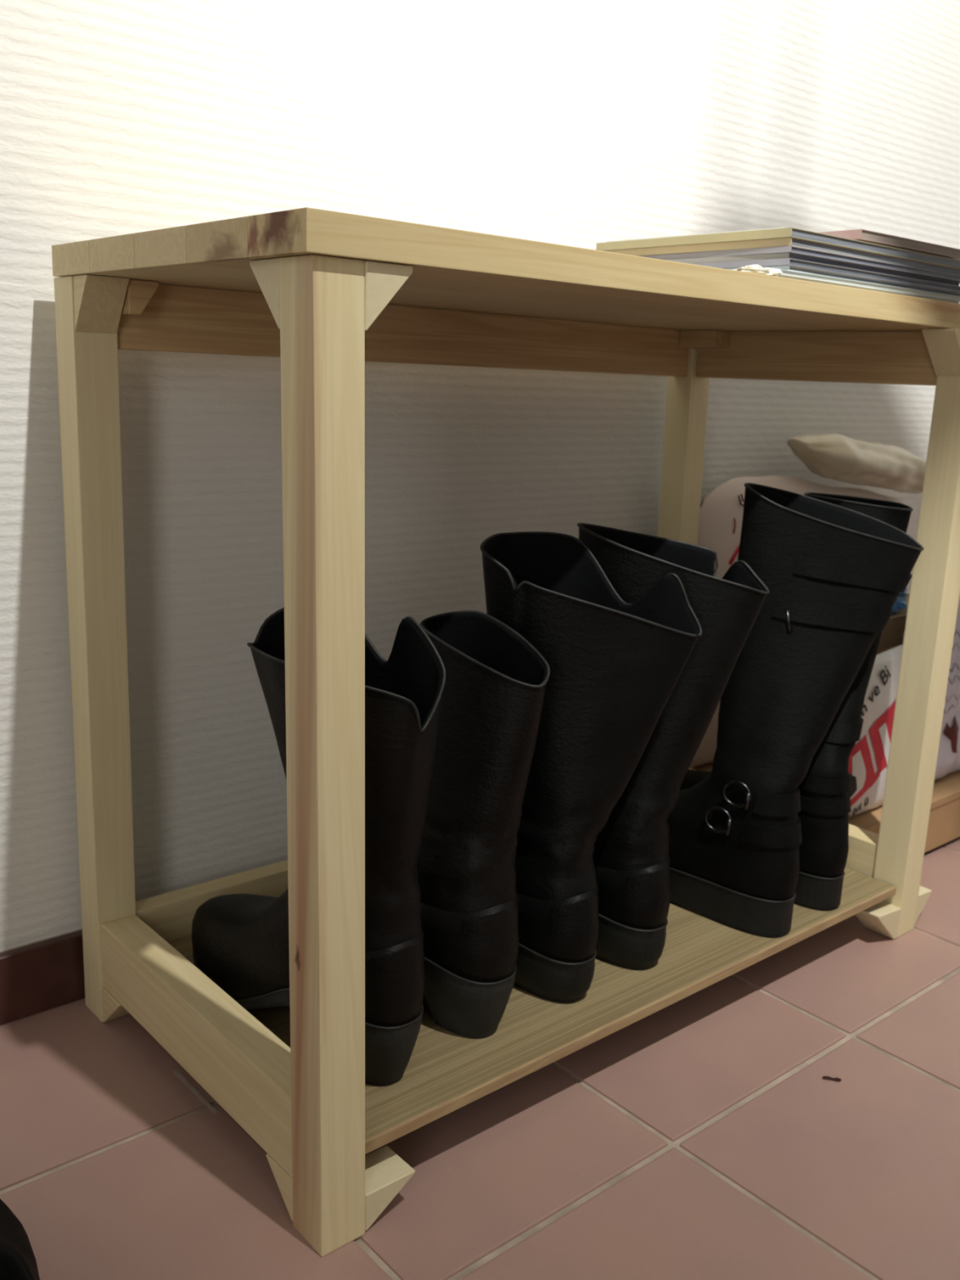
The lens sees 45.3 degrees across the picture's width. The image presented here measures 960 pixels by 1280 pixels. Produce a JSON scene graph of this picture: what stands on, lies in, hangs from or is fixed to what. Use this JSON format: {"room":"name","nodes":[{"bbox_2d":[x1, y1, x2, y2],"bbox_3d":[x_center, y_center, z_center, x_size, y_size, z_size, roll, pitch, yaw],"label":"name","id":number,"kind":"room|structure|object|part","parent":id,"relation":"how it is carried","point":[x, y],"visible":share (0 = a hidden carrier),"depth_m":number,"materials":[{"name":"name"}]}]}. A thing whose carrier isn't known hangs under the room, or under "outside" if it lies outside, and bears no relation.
{"room":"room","nodes":[
{"label":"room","id":0,"kind":"room"},
{"bbox_2d":[288,929,423,1026],"bbox_3d":[-0.083,0.233,0.839,0.080,0.061,0.095,-9,17,-40],"label":"counter","id":1,"kind":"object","parent":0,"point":[368,955],"depth_m":0.81,"materials":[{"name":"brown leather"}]},
{"bbox_2d":[420,894,518,982],"bbox_3d":[-0.011,0.221,0.904,0.081,0.061,0.094,-9,17,-40],"label":"counter","id":2,"kind":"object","parent":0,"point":[439,920],"depth_m":0.87,"materials":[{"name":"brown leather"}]},
{"bbox_2d":[0,0,959,951],"bbox_3d":[-0.026,-0.894,1.062,3.675,2.415,0.060,-9,17,-40],"label":"wall","id":3,"kind":"structure","parent":0,"point":[578,123],"depth_m":1.10,"materials":[{"name":"paint"}]},
{"bbox_2d":[0,928,84,1025],"bbox_3d":[-0.049,0.244,1.294,3.675,0.063,0.014,-9,17,-40],"label":"baseboard","id":4,"kind":"structure","parent":3,"relation":"attached to","point":[38,976],"depth_m":1.00,"materials":[{"name":"wood"}]},
{"bbox_2d":[0,838,959,1279],"bbox_3d":[0.962,0.561,0.283,3.956,0.023,3.057,-9,17,-40],"label":"floor","id":5,"kind":"structure","parent":0,"point":[704,1136],"depth_m":0.85,"materials":[{"name":"tile"}]},
{"bbox_2d":[0,1198,39,1279],"bbox_3d":[-0.286,0.373,0.642,0.099,0.083,0.301,-9,17,-40],"label":"shoe","id":6,"kind":"object","parent":5,"relation":"on","point":[18,1261],"visible":1,"depth_m":0.65,"materials":[{"name":"black leather"}]},
{"bbox_2d":[173,1070,217,1114],"bbox_3d":[-0.225,0.357,0.908,0.003,0.001,0.069,-9,17,-40],"label":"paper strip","id":7,"kind":"object","parent":5,"relation":"on","point":[177,1073],"visible":1,"depth_m":0.91,"materials":[{"name":"paper"}]},
{"bbox_2d":[51,207,959,1257],"bbox_3d":[0.084,0.004,1.065,0.798,0.644,0.383,-9,17,-40],"label":"shoe shelf","id":8,"kind":"object","parent":5,"relation":"on","point":[327,294],"visible":0.87,"depth_m":0.89,"materials":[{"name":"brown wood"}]},
{"bbox_3d":[-0.315,0.025,0.952,0.037,0.621,0.037,-9,17,-40],"label":"post","id":9,"kind":"part","parent":8,"relation":"part of","materials":[{"name":"brown wood"}]},
{"bbox_3d":[-0.211,0.299,0.881,0.031,0.059,0.311,-9,17,-40],"label":"rail","id":10,"kind":"part","parent":8,"relation":"part of","materials":[{"name":"brown wood"}]},
{"bbox_3d":[-0.047,0.223,1.237,0.689,0.055,0.021,-9,17,-40],"label":"rail","id":11,"kind":"part","parent":8,"relation":"part of","materials":[{"name":"brown wood"}]},
{"bbox_2d":[191,607,446,1086],"bbox_3d":[-0.145,0.135,0.883,0.099,0.338,0.284,-9,17,-40],"label":"boot","id":12,"kind":"object","parent":8,"relation":"on","point":[240,942],"visible":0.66,"depth_m":0.80,"materials":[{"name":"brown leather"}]},
{"bbox_3d":[-0.095,0.090,0.708,0.036,0.621,0.058,-9,17,-40],"label":"post","id":13,"kind":"part","parent":8,"relation":"part of","materials":[{"name":"brown wood"}]},
{"bbox_2d":[416,610,550,1039],"bbox_3d":[-0.067,0.129,0.953,0.088,0.324,0.288,-9,17,-40],"label":"boot","id":14,"kind":"object","parent":8,"relation":"on","point":[493,694],"visible":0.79,"depth_m":0.86,"materials":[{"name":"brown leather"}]},
{"bbox_2d":[480,531,702,1003],"bbox_3d":[0.019,0.095,0.990,0.308,0.380,0.117,13,16,38],"label":"boot","id":15,"kind":"object","parent":8,"relation":"on","point":[615,664],"visible":0.73,"depth_m":0.92,"materials":[{"name":"black leather"}]},
{"bbox_2d":[577,522,768,969],"bbox_3d":[0.096,0.082,1.055,0.308,0.384,0.115,11,15,33],"label":"boot","id":16,"kind":"object","parent":8,"relation":"on","point":[631,855],"visible":0.62,"depth_m":0.98,"materials":[{"name":"black leather"}]},
{"bbox_3d":[0.238,-0.058,1.414,0.038,0.621,0.040,-9,17,-40],"label":"post","id":17,"kind":"part","parent":8,"relation":"part of","materials":[{"name":"brown wood"}]},
{"bbox_2d":[732,264,782,275],"bbox_3d":[0.217,-0.288,0.900,0.055,0.009,0.027,-9,17,-40],"label":"scrap","id":18,"kind":"object","parent":8,"relation":"on","point":[754,268],"visible":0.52,"depth_m":0.89,"materials":[{"name":"white paper"}]},
{"bbox_3d":[0.337,0.216,1.346,0.030,0.058,0.296,-9,17,-40],"label":"rail","id":19,"kind":"part","parent":8,"relation":"part of","materials":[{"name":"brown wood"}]},
{"bbox_2d":[667,482,924,937],"bbox_3d":[0.246,0.055,1.126,0.315,0.416,0.158,7,14,21],"label":"boot","id":20,"kind":"object","parent":8,"relation":"on","point":[834,575],"visible":0.93,"depth_m":1.07,"materials":[{"name":"black leather"}]},
{"bbox_3d":[0.287,-0.017,1.069,0.009,0.021,0.006,3,13,1],"label":"zip pull","id":21,"kind":"part","parent":20,"relation":"part of","materials":[{"name":"metal"}]},
{"bbox_2d":[680,492,913,911],"bbox_3d":[0.317,0.043,1.233,0.164,0.398,0.270,-9,17,-40],"label":"boot","id":22,"kind":"object","parent":8,"relation":"on","point":[824,797],"visible":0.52,"depth_m":1.13,"materials":[{"name":"black leather"}]},
{"bbox_2d":[771,273,959,303],"bbox_3d":[0.275,-0.322,1.071,0.300,0.004,0.210,-9,17,-40],"label":"magazine","id":23,"kind":"object","parent":8,"relation":"on","point":[780,275],"visible":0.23,"depth_m":0.98,"materials":[{"name":"white paper"}]},
{"bbox_2d":[778,268,959,301],"bbox_3d":[0.279,-0.327,1.071,0.293,0.004,0.206,-8,17,-39],"label":"magazine","id":24,"kind":"object","parent":23,"relation":"on","point":[951,297],"visible":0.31,"depth_m":0.99,"materials":[{"name":"white paper"}]},
{"bbox_2d":[724,265,959,296],"bbox_3d":[0.286,-0.332,1.079,0.285,0.004,0.203,-9,17,-40],"label":"magazine","id":25,"kind":"object","parent":24,"relation":"on","point":[786,267],"visible":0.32,"depth_m":0.98,"materials":[{"name":"white paper"}]},
{"bbox_2d":[692,257,959,293],"bbox_3d":[0.287,-0.336,1.077,0.289,0.005,0.207,-9,17,-40],"label":"magazine","id":26,"kind":"object","parent":25,"relation":"on","point":[786,261],"visible":0.34,"depth_m":0.96,"materials":[{"name":"grey paper"}]},
{"bbox_2d":[664,252,959,285],"bbox_3d":[0.284,-0.341,1.078,0.285,0.004,0.206,-9,17,-41],"label":"magazine","id":27,"kind":"object","parent":26,"relation":"on","point":[775,255],"visible":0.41,"depth_m":0.96,"materials":[{"name":"grey paper"}]},
{"bbox_2d":[641,245,959,282],"bbox_3d":[0.288,-0.345,1.075,0.287,0.005,0.208,-8,17,-39],"label":"magazine","id":28,"kind":"object","parent":27,"relation":"on","point":[791,249],"visible":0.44,"depth_m":0.97,"materials":[{"name":"paper"}]},
{"bbox_2d":[603,237,959,275],"bbox_3d":[0.287,-0.351,1.075,0.288,0.006,0.207,-9,17,-40],"label":"magazine","id":29,"kind":"object","parent":28,"relation":"on","point":[784,242],"visible":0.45,"depth_m":0.97,"materials":[{"name":"beige paper"}]},
{"bbox_2d":[595,227,959,269],"bbox_3d":[0.285,-0.358,1.074,0.290,0.007,0.212,-9,17,-40],"label":"magazine","id":30,"kind":"object","parent":29,"relation":"on","point":[783,233],"visible":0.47,"depth_m":0.97,"materials":[{"name":"beige paper"}]},
{"bbox_2d":[605,226,784,242],"bbox_3d":[0.288,-0.367,1.091,0.285,0.003,0.195,-9,17,-40],"label":"magazine","id":31,"kind":"object","parent":30,"relation":"on","point":[782,227],"visible":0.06,"depth_m":1.00,"materials":[{"name":"white paper"}]},
{"bbox_2d":[820,229,959,260],"bbox_3d":[0.334,-0.377,1.117,0.195,0.008,0.202,-9,17,-40],"label":"magazine","id":32,"kind":"object","parent":31,"relation":"on","point":[863,235],"visible":0.32,"depth_m":1.02,"materials":[{"name":"pink paper"}]},
{"bbox_3d":[0.455,0.007,1.169,0.035,0.621,0.036,-9,17,-40],"label":"post","id":33,"kind":"part","parent":8,"relation":"part of","materials":[{"name":"brown wood"}]},
{"bbox_2d":[692,762,959,854],"bbox_3d":[0.491,0.202,1.548,0.438,0.074,0.286,-9,17,-40],"label":"cardboard box","id":34,"kind":"object","parent":5,"relation":"on","point":[944,823],"visible":0.02,"depth_m":1.44,"materials":[{"name":"cardboard"}]},
{"bbox_2d":[689,475,904,768],"bbox_3d":[0.442,-0.040,1.586,0.482,0.376,0.072,-9,17,-40],"label":"plastic bag","id":35,"kind":"object","parent":34,"relation":"on","point":[721,512],"visible":0.12,"depth_m":1.42,"materials":[{"name":"white plastic"}]},
{"bbox_2d":[786,432,926,493],"bbox_3d":[0.537,-0.242,1.589,0.362,0.087,0.092,-9,17,-40],"label":"pillow","id":36,"kind":"object","parent":35,"relation":"on","point":[835,456],"visible":0.85,"depth_m":1.53,"materials":[{"name":"beige fabric"}]},
{"bbox_2d":[847,644,902,817],"bbox_3d":[0.445,0.109,1.331,0.138,0.199,0.038,-9,17,-40],"label":"bag","id":37,"kind":"object","parent":34,"relation":"on","point":[869,755],"visible":0.54,"depth_m":1.32,"materials":[{"name":"white plastic"}]},
{"bbox_2d":[876,593,909,654],"bbox_3d":[0.531,0.060,1.529,0.255,0.213,0.084,-9,17,-40],"label":"carton","id":38,"kind":"object","parent":34,"relation":"on","point":[891,637],"visible":0.02,"depth_m":1.45,"materials":[{"name":"cardboard"}]},
{"bbox_2d":[892,587,906,613],"bbox_3d":[0.516,-0.057,1.467,0.110,0.041,0.050,-9,17,-40],"label":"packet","id":39,"kind":"object","parent":38,"relation":"on","point":[900,602],"visible":0.15,"depth_m":1.46,"materials":[{"name":"blue plastic"}]},
{"bbox_2d":[902,582,959,779],"bbox_3d":[0.633,-0.020,1.478,0.304,0.400,0.065,-9,17,-40],"label":"plastic bag","id":40,"kind":"object","parent":34,"relation":"on","point":[948,762],"visible":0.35,"depth_m":1.44,"materials":[{"name":"white plastic"}]},
{"bbox_2d":[822,1075,841,1081],"bbox_3d":[0.293,0.365,0.958,0.015,0.003,0.003,5,13,13],"label":"twig","id":41,"kind":"object","parent":5,"relation":"on","point":[824,1077],"visible":1,"depth_m":0.96,"materials":[{"name":"brown wood"}]},
{"bbox_2d":[516,886,598,963],"bbox_3d":[0.061,0.226,0.970,0.074,0.059,0.090,-9,17,-40],"label":"counter","id":42,"kind":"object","parent":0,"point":[537,909],"depth_m":0.94,"materials":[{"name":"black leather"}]},
{"bbox_2d":[594,858,670,929],"bbox_3d":[0.130,0.213,1.028,0.074,0.059,0.090,-9,17,-40],"label":"counter","id":43,"kind":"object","parent":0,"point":[612,879],"depth_m":1.00,"materials":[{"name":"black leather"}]}
]}

